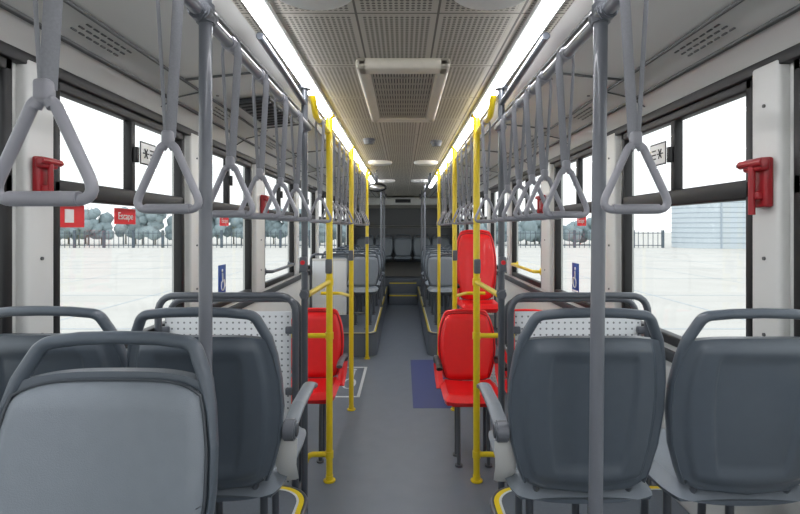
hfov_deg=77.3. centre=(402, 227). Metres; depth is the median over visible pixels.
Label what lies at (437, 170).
stanchion
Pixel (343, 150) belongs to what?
strap
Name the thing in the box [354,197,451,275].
wall
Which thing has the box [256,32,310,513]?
pole
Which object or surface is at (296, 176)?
strap
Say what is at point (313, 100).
handrail
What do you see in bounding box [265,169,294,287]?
window
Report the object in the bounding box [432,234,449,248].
passenger seat
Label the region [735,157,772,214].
hammer
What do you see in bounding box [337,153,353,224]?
strap
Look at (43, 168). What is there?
hammer
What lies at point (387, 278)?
bench
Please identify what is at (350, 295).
stanchion
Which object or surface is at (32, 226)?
wall
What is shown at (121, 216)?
sticker
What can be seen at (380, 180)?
ceiling speaker
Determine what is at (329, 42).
ceiling
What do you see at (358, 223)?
strap
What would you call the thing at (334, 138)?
strap
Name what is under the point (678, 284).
ground
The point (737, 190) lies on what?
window
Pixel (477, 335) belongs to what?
stanchion
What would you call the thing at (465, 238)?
seat
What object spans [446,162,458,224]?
strap
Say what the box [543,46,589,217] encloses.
strap
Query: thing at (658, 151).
sticker
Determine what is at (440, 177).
strap
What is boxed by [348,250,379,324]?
passenger seat
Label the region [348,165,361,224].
strap
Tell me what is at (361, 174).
strap
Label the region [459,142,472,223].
strap
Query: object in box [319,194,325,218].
window
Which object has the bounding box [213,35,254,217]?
strap
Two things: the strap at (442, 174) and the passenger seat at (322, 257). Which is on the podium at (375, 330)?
the passenger seat at (322, 257)
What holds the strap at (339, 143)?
hanging from the handrail at (313, 100)
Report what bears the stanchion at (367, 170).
on the floor
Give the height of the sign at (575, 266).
0.200 m
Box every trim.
[0,0,378,204]
[427,0,799,204]
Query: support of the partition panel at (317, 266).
on the podium at (375, 330)
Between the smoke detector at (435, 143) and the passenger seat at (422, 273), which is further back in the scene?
the passenger seat at (422, 273)
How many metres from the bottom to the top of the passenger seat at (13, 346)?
0.990 m
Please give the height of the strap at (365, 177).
0.604 m
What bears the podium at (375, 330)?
on the floor
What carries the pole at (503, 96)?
on the floor
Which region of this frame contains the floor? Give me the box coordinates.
[291,299,506,513]
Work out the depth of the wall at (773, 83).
1.66 m
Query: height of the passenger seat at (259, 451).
0.990 m
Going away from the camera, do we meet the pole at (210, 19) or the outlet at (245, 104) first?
the pole at (210, 19)
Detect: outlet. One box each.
[239,96,262,122]
[267,96,282,125]
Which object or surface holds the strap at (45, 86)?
hanging from the handrail at (196, 9)
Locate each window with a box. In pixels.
[0,56,11,333]
[53,80,184,348]
[213,147,251,306]
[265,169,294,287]
[299,184,314,272]
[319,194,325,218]
[333,198,339,247]
[342,203,348,244]
[457,203,463,238]
[466,199,472,229]
[480,194,486,218]
[491,188,506,272]
[511,170,540,287]
[554,147,591,307]
[621,79,752,346]
[794,58,799,336]
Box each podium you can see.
[214,485,308,513]
[341,286,387,356]
[417,286,497,355]
[489,485,689,513]
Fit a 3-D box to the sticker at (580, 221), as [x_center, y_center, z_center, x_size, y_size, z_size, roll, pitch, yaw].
[1.249,-0.050,3.500,0.004,0.070,0.170,0,0,0]
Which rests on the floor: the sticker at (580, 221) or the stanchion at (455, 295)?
the stanchion at (455, 295)
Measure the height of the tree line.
4.877 m
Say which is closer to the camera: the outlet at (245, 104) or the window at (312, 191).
the outlet at (245, 104)
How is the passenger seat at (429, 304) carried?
on the podium at (427, 320)
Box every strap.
[0,0,98,205]
[133,0,202,213]
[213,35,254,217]
[239,69,280,218]
[263,92,298,220]
[281,110,311,221]
[308,117,331,222]
[321,134,341,223]
[333,140,345,223]
[333,146,350,223]
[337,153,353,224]
[346,162,359,224]
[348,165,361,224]
[354,172,366,224]
[356,174,367,225]
[359,177,369,225]
[436,177,445,224]
[438,174,448,225]
[439,173,451,224]
[443,165,451,224]
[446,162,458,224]
[452,154,467,224]
[455,147,472,223]
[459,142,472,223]
[464,134,484,223]
[474,118,497,222]
[492,112,522,221]
[502,99,536,220]
[513,84,549,219]
[524,71,564,219]
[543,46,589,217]
[600,0,671,213]
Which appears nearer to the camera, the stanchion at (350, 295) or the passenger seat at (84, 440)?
the passenger seat at (84, 440)
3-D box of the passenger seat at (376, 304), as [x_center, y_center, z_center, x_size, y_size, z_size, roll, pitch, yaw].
[-0.550,0.815,8.588,0.433,0.990,0.535,0,0,0]
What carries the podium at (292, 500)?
on the floor
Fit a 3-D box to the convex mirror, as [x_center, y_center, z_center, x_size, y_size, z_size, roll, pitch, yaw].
[-0.330,-0.591,6.264,0.260,0.280,0.128,0,0,0]
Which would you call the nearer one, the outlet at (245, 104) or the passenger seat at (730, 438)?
the passenger seat at (730, 438)
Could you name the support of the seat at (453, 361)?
on the floor
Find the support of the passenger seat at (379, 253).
on the podium at (375, 330)
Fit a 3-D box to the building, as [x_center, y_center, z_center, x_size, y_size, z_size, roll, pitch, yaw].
[58.200,-0.705,50.600,60.600,5.450,3.800,0,0,0]
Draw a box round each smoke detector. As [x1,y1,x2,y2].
[363,138,374,144]
[430,140,441,146]
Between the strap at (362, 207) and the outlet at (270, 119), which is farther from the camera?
the strap at (362, 207)
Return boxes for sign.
[218,264,225,291]
[572,262,578,291]
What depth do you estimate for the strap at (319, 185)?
2.85 m
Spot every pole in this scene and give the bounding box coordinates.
[196,0,218,373]
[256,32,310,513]
[379,192,383,306]
[383,197,385,295]
[420,197,422,295]
[422,192,426,306]
[495,32,549,488]
[588,0,609,513]
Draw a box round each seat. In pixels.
[0,306,126,401]
[0,331,218,513]
[126,307,317,513]
[291,308,347,463]
[321,250,348,316]
[333,248,348,311]
[336,246,357,252]
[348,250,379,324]
[356,234,373,248]
[357,248,381,314]
[360,246,383,305]
[369,245,385,298]
[375,234,392,260]
[394,234,411,260]
[413,234,430,260]
[420,245,436,298]
[422,246,445,305]
[424,248,448,314]
[426,250,451,324]
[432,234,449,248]
[433,309,497,467]
[457,230,497,312]
[476,308,665,513]
[494,309,540,393]
[640,308,799,513]
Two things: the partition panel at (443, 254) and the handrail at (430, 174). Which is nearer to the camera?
the partition panel at (443, 254)
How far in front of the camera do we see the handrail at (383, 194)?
8.42 m
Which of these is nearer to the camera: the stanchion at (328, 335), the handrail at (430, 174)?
the stanchion at (328, 335)
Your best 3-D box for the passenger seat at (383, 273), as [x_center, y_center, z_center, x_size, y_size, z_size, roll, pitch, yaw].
[-0.550,0.815,9.388,0.433,0.990,0.535,0,0,0]
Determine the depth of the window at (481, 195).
7.66 m
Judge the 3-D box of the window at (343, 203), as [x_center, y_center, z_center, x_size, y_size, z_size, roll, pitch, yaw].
[-1.224,-0.005,10.500,0.067,1.070,1.400,0,0,0]
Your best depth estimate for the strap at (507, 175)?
2.25 m
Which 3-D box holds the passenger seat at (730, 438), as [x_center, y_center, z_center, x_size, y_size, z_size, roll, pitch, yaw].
[0.945,0.705,1.562,0.433,0.990,0.535,0,0,0]
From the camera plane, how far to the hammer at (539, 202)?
4.16 m
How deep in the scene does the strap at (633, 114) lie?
1.00 m
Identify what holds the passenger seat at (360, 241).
attached to the wall at (402, 214)
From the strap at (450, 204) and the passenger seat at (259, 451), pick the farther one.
the strap at (450, 204)
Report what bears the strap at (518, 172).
hanging from the handrail at (609, 9)
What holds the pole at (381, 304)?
on the podium at (375, 330)
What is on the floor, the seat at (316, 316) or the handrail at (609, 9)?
the seat at (316, 316)
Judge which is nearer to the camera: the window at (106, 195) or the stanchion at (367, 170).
the window at (106, 195)
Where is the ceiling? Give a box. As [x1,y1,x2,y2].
[232,0,573,196]
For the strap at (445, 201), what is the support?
hanging from the handrail at (492, 100)
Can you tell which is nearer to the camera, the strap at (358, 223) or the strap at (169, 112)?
the strap at (169, 112)
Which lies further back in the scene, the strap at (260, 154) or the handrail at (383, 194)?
the handrail at (383, 194)
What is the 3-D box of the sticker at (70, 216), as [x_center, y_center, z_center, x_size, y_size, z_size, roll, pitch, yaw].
[-1.249,-0.045,1.890,0.004,0.085,0.140,0,0,0]
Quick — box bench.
[382,276,423,298]
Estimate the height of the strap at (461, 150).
0.604 m
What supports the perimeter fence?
on the ground
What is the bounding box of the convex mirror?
[369,170,386,191]
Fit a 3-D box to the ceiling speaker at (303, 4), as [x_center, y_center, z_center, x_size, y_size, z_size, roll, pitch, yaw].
[-0.270,-0.712,1.490,0.266,0.036,0.266,0,0,0]
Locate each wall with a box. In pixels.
[12,60,346,373]
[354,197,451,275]
[459,60,799,513]
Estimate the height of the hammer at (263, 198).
0.195 m
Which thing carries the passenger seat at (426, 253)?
on the podium at (427, 320)
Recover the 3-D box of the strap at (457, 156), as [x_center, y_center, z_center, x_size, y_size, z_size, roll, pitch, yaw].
[0.475,-0.330,4.170,0.141,0.604,0.035,0,0,-4]
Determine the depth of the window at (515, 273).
5.21 m
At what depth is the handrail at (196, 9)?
1.34 m
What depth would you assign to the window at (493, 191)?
6.86 m
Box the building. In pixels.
[671,201,745,248]
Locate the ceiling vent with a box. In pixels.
[356,58,449,121]
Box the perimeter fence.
[60,230,663,247]
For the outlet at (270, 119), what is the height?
0.044 m
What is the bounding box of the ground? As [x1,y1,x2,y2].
[60,232,745,337]
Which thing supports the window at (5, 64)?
in the wall at (32, 226)
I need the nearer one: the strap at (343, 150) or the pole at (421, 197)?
the strap at (343, 150)
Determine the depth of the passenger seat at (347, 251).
8.81 m
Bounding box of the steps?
[389,281,416,304]
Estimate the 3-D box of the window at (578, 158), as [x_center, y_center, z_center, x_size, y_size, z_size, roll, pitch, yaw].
[1.224,-0.005,3.490,0.067,1.070,1.020,0,0,0]
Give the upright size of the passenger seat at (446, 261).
0.990 m
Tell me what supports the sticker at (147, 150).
attached to the window at (106, 195)
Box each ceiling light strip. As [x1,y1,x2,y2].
[241,0,374,182]
[429,0,564,187]
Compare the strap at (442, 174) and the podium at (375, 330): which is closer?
the strap at (442, 174)
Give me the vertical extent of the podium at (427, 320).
0.294 m
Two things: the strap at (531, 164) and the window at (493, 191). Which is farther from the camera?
the window at (493, 191)
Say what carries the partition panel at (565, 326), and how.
on the floor
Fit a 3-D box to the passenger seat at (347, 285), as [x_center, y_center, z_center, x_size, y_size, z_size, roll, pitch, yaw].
[-0.980,0.815,7.788,0.433,0.990,0.535,0,0,0]
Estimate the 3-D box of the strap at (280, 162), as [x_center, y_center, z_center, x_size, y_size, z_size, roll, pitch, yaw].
[-0.470,-0.275,1.920,0.141,0.494,0.035,0,0,5]
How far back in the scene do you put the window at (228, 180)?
3.86 m
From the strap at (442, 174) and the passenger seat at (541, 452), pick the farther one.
the strap at (442, 174)
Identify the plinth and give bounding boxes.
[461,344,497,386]
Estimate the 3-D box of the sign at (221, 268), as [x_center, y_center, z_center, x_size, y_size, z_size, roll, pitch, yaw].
[-1.177,0.340,3.260,0.013,0.200,0.130,0,0,0]
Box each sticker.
[60,206,83,226]
[114,208,135,223]
[140,141,155,165]
[220,218,228,225]
[577,217,585,225]
[650,141,665,165]
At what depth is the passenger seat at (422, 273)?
9.54 m
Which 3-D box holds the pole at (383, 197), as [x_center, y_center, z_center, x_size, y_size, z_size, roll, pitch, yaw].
[-0.360,0.355,9.600,0.076,1.910,0.076,0,0,0]
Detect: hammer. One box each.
[32,156,63,190]
[260,195,269,212]
[535,195,545,212]
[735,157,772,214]
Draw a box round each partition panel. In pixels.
[154,292,300,489]
[310,253,364,328]
[440,253,497,328]
[505,292,651,485]
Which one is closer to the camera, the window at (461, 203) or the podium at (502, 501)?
the podium at (502, 501)
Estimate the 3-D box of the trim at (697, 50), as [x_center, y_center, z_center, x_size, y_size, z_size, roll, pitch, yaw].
[0.884,-0.653,5.186,0.678,0.273,13.572,0,0,0]
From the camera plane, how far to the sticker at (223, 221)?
3.50 m
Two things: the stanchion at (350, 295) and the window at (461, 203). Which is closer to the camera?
the stanchion at (350, 295)
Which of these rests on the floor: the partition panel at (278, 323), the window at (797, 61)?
the partition panel at (278, 323)
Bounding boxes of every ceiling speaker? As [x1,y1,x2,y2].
[280,0,351,9]
[368,160,391,165]
[378,179,394,182]
[411,179,427,182]
[414,160,437,165]
[454,0,525,9]
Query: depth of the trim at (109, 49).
1.95 m
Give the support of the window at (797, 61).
in the wall at (773, 83)
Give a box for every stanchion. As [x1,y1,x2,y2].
[291,114,334,483]
[321,146,355,410]
[364,169,369,358]
[436,169,440,354]
[450,146,484,410]
[471,114,514,483]
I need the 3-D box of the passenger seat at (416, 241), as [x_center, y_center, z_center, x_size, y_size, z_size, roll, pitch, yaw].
[0.440,0.435,11.388,0.433,0.590,0.535,0,0,0]
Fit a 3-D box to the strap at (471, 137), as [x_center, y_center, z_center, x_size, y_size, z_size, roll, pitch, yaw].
[0.475,-0.330,3.330,0.141,0.604,0.035,0,0,5]
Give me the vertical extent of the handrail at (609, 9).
0.227 m
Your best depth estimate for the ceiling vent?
2.46 m
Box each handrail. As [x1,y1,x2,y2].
[184,0,311,130]
[310,95,371,176]
[374,173,386,198]
[419,173,431,198]
[434,95,495,178]
[494,0,619,130]
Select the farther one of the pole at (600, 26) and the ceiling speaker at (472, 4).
the ceiling speaker at (472, 4)
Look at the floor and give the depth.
3.73 m
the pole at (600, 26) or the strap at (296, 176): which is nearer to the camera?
the pole at (600, 26)
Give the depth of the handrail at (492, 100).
2.79 m
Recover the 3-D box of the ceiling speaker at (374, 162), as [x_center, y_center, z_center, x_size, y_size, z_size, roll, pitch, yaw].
[-0.250,-0.712,5.500,0.266,0.036,0.266,0,0,0]
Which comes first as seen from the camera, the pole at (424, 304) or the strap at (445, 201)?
the strap at (445, 201)
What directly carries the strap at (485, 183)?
hanging from the handrail at (492, 100)
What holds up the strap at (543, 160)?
hanging from the handrail at (609, 9)
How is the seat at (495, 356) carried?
on the floor
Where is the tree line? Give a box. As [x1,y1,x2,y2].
[60,207,590,244]
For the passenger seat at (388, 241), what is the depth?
11.56 m
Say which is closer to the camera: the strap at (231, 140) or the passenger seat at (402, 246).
the strap at (231, 140)
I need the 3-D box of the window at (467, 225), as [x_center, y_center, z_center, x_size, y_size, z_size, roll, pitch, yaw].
[1.224,-0.005,9.025,0.067,1.070,1.150,0,0,0]
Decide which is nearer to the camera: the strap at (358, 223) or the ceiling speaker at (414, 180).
the strap at (358, 223)
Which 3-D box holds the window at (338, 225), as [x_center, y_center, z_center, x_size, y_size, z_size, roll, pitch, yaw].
[-1.224,-0.005,9.025,0.067,1.070,1.150,0,0,0]
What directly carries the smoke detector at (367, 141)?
attached to the ceiling
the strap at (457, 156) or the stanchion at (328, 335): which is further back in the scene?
the strap at (457, 156)
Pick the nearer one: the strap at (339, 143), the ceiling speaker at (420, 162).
the strap at (339, 143)
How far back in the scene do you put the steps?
10.70 m
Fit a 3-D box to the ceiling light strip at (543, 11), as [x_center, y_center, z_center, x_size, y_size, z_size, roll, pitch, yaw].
[0.472,-0.714,3.700,0.080,0.039,9.900,0,0,0]
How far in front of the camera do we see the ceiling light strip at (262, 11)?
2.07 m

